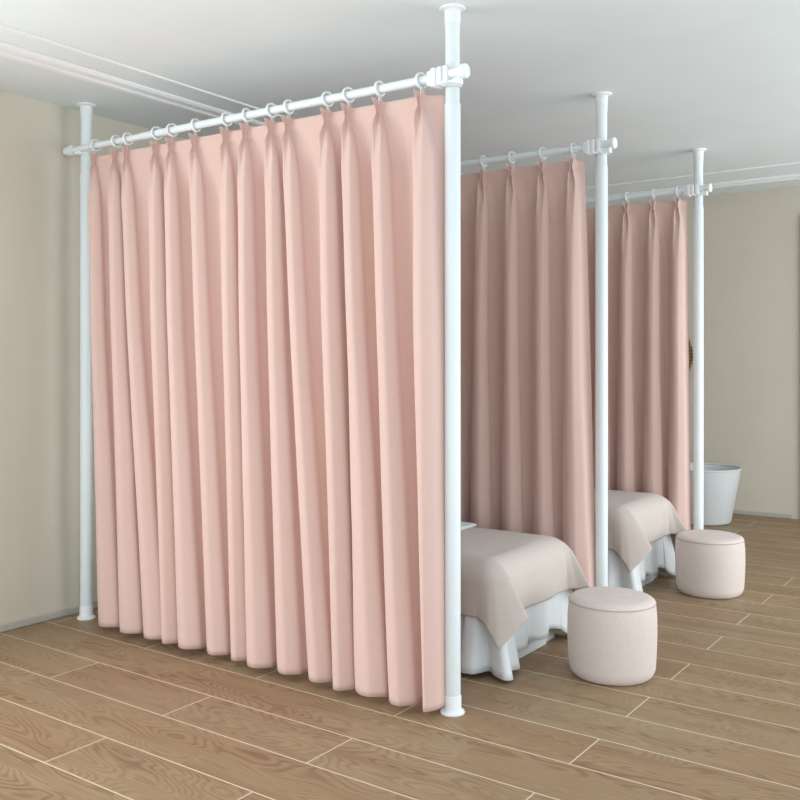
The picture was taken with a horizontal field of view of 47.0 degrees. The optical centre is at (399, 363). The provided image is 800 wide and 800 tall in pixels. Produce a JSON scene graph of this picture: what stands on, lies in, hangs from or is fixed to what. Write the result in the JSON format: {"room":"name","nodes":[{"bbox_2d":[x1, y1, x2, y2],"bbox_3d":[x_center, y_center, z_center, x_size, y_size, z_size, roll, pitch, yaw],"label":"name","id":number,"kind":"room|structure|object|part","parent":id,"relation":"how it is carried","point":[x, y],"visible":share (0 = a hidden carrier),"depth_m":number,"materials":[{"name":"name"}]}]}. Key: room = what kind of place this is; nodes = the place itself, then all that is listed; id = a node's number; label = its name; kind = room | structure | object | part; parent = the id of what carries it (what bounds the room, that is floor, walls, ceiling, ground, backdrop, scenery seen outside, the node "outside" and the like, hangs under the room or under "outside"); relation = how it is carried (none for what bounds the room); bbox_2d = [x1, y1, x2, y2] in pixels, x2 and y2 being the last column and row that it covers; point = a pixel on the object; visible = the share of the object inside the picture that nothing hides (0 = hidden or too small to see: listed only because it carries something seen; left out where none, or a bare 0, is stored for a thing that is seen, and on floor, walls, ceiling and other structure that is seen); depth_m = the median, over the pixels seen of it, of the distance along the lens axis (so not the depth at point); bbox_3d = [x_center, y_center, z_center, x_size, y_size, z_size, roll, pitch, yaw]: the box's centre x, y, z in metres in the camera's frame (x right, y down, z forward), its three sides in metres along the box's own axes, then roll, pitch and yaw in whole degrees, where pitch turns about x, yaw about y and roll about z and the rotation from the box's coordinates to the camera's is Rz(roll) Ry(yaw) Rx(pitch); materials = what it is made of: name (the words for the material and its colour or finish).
{"room":"massage treatment room","nodes":[
{"label":"massage treatment room","id":0,"kind":"room"},
{"bbox_2d":[0,90,186,624],"bbox_3d":[-1.751,-0.099,5.145,0.100,2.920,10.780,0,0,35],"label":"wall","id":1,"kind":"structure","parent":0,"point":[40,185],"depth_m":4.85,"materials":[{"name":"beige paint"}]},
{"bbox_2d":[0,601,97,632],"bbox_3d":[-1.709,1.342,5.106,0.014,0.038,10.766,0,0,35],"label":"baseboard","id":2,"kind":"structure","parent":1,"relation":"attached to","point":[72,610],"depth_m":4.84,"materials":[{"name":"grey paint"}]},
{"bbox_2d":[0,514,799,799],"bbox_3d":[0.837,1.421,4.172,5.450,0.120,9.580,0,0,35],"label":"floor","id":3,"kind":"structure","parent":0,"point":[89,710],"depth_m":3.47,"materials":[{"name":"brown wood"}]},
{"bbox_2d":[62,3,469,716],"bbox_3d":[-0.756,-0.014,4.252,2.526,2.750,0.130,0,0,35],"label":"frame","id":4,"kind":"object","parent":3,"relation":"on","point":[450,76],"visible":0.95,"depth_m":3.57,"materials":[{"name":"white metal"}]},
{"bbox_3d":[-1.776,-1.144,4.936,0.070,0.055,0.055,0,0,35],"label":"knob","id":5,"kind":"part","parent":4,"relation":"part of","materials":[{"name":"white plastic"}]},
{"bbox_3d":[-0.774,-1.128,4.227,2.395,0.064,0.036,0,0,35],"label":"curtain rod","id":6,"kind":"part","parent":4,"relation":"part of","materials":[{"name":"white metal"}]},
{"bbox_2d":[88,72,444,711],"bbox_3d":[-0.742,0.074,4.161,2.184,2.501,0.167,0,0,35],"label":"pleated curtain","id":7,"kind":"object","parent":4,"relation":"hanging from","point":[267,302],"visible":0.97,"depth_m":3.98,"materials":[{"name":"pink fabric"}]},
{"bbox_3d":[0.219,-1.116,3.518,0.086,0.057,0.057,0,0,35],"label":"knob","id":8,"kind":"part","parent":4,"relation":"part of","materials":[{"name":"white plastic"}]},
{"bbox_2d":[461,589,572,680],"bbox_3d":[-0.104,1.115,4.773,1.951,0.491,0.859,0,0,35],"label":"bed","id":9,"kind":"object","parent":3,"relation":"on","point":[480,653],"visible":0.22,"depth_m":4.03,"materials":[{"name":"fabric"}]},
{"bbox_2d":[461,527,589,648],"bbox_3d":[0.453,1.035,4.407,0.701,0.363,0.854,0,0,35],"label":"coverlet","id":10,"kind":"object","parent":9,"relation":"on","point":[504,574],"visible":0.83,"depth_m":4.16,"materials":[{"name":"beige fabric"}]},
{"bbox_2d":[461,522,475,529],"bbox_3d":[0.007,0.848,4.735,0.515,0.014,0.650,0,0,35],"label":"folded towel","id":11,"kind":"object","parent":10,"relation":"on","point":[464,525],"visible":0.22,"depth_m":4.82,"materials":[{"name":"white fabric"}]},
{"bbox_2d":[461,91,616,586],"bbox_3d":[0.069,-0.014,5.402,2.546,2.750,0.130,0,0,35],"label":"frame","id":12,"kind":"object","parent":3,"relation":"on","point":[601,147],"visible":0.47,"depth_m":4.71,"materials":[{"name":"white metal"}]},
{"bbox_3d":[0.051,-1.125,5.377,2.415,0.059,0.036,0,0,35],"label":"curtain rod","id":13,"kind":"part","parent":12,"relation":"part of","materials":[{"name":"white metal"}]},
{"bbox_2d":[461,143,594,586],"bbox_3d":[0.077,0.079,5.334,2.226,2.492,0.133,0,0,35],"label":"pleated curtain","id":14,"kind":"object","parent":12,"relation":"hanging from","point":[527,462],"visible":0.29,"depth_m":4.92,"materials":[{"name":"pink fabric"}]},
{"bbox_3d":[1.052,-1.116,4.662,0.086,0.057,0.057,0,0,35],"label":"knob","id":15,"kind":"part","parent":12,"relation":"part of","materials":[{"name":"white plastic"}]},
{"bbox_2d":[567,586,656,685],"bbox_3d":[0.932,1.185,4.040,0.386,0.353,0.386,0,0,35],"label":"round stool","id":16,"kind":"object","parent":3,"relation":"on","point":[612,631],"visible":1,"depth_m":3.88,"materials":[{"name":"beige fabric"}]},
{"bbox_2d":[569,586,655,610],"bbox_3d":[0.932,1.025,4.040,0.372,0.034,0.372,0,0,35],"label":"seat cushion","id":17,"kind":"object","parent":16,"relation":"on","point":[603,598],"depth_m":3.96,"materials":[{"name":"beige fabric"}]},
{"bbox_2d":[608,534,675,591],"bbox_3d":[0.783,1.101,6.087,1.951,0.519,0.839,0,0,35],"label":"bed","id":18,"kind":"object","parent":3,"relation":"on","point":[661,557],"visible":0.18,"depth_m":5.55,"materials":[{"name":"fabric"}]},
{"bbox_2d":[594,489,685,571],"bbox_3d":[1.339,1.007,5.722,0.701,0.363,0.834,0,0,35],"label":"coverlet","id":19,"kind":"object","parent":18,"relation":"on","point":[636,520],"visible":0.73,"depth_m":5.44,"materials":[{"name":"beige fabric"}]},
{"bbox_2d":[586,148,711,529],"bbox_3d":[0.957,-0.014,6.636,2.571,2.750,0.130,0,0,35],"label":"frame","id":20,"kind":"object","parent":3,"relation":"on","point":[697,190],"visible":0.45,"depth_m":5.93,"materials":[{"name":"white metal"}]},
{"bbox_3d":[0.939,-1.130,6.611,2.440,0.049,0.036,0,0,35],"label":"curtain rod","id":21,"kind":"part","parent":20,"relation":"part of","materials":[{"name":"white metal"}]},
{"bbox_2d":[586,186,690,551],"bbox_3d":[0.956,0.079,6.577,2.225,2.493,0.130,0,0,35],"label":"pleated curtain","id":22,"kind":"object","parent":20,"relation":"hanging from","point":[649,398],"visible":0.2,"depth_m":6.06,"materials":[{"name":"pink fabric"}]},
{"bbox_3d":[1.950,-1.126,5.888,0.086,0.057,0.057,0,0,35],"label":"knob","id":23,"kind":"part","parent":20,"relation":"part of","materials":[{"name":"white plastic"}]},
{"bbox_2d":[675,530,744,598],"bbox_3d":[1.847,1.185,5.479,0.398,0.353,0.398,0,0,35],"label":"round stool","id":24,"kind":"object","parent":3,"relation":"on","point":[709,564],"visible":1,"depth_m":5.32,"materials":[{"name":"beige fabric"}]},
{"bbox_2d":[676,530,743,543],"bbox_3d":[1.847,1.025,5.479,0.384,0.034,0.384,0,0,35],"label":"seat cushion","id":25,"kind":"object","parent":24,"relation":"on","point":[688,536],"depth_m":5.39,"materials":[{"name":"beige fabric"}]},
{"bbox_2d":[690,463,741,525],"bbox_3d":[2.615,1.123,7.930,0.630,0.476,0.630,0,0,35],"label":"tub","id":26,"kind":"object","parent":3,"relation":"on","point":[721,481],"visible":0.46,"depth_m":7.69,"materials":[{"name":"white plastic"}]},
{"bbox_2d":[0,0,799,207],"bbox_3d":[0.707,-1.564,3.468,6.050,0.350,10.880,0,0,35],"label":"ceiling","id":27,"kind":"structure","parent":0,"point":[722,77],"depth_m":4.29,"materials":[{"name":"white paint"}]},
{"bbox_2d":[0,41,799,197],"bbox_3d":[0.561,-1.379,2.708,5.410,0.024,9.470,0,0,35],"label":"trim","id":28,"kind":"structure","parent":27,"relation":"attached to","point":[9,51],"depth_m":4.59,"materials":[{"name":"white paint"}]},
{"bbox_2d":[0,24,799,188],"bbox_3d":[0.533,-1.385,2.414,5.117,0.011,8.957,0,0,35],"label":"trim","id":29,"kind":"structure","parent":27,"relation":"attached to","point":[1,26],"depth_m":4.51,"materials":[{"name":"white paint"}]},
{"bbox_2d":[586,186,799,519],"bbox_3d":[3.819,-0.099,7.869,6.050,2.920,0.100,0,0,35],"label":"wall","id":30,"kind":"structure","parent":0,"point":[752,238],"depth_m":8.26,"materials":[{"name":"beige paint"}]},
{"bbox_2d":[689,340,692,370],"bbox_3d":[2.448,-0.079,8.754,0.690,0.690,0.036,0,0,35],"label":"disc","id":31,"kind":"object","parent":30,"relation":"attached to","point":[690,345],"visible":0.09,"depth_m":8.55,"materials":[{"name":"wicker"}]},
{"bbox_2d":[733,510,791,518],"bbox_3d":[2.418,1.342,8.790,2.500,0.038,0.014,0,0,35],"label":"baseboard","id":32,"kind":"structure","parent":30,"relation":"attached to","point":[743,512],"depth_m":8.20,"materials":[{"name":"grey paint"}]}
]}

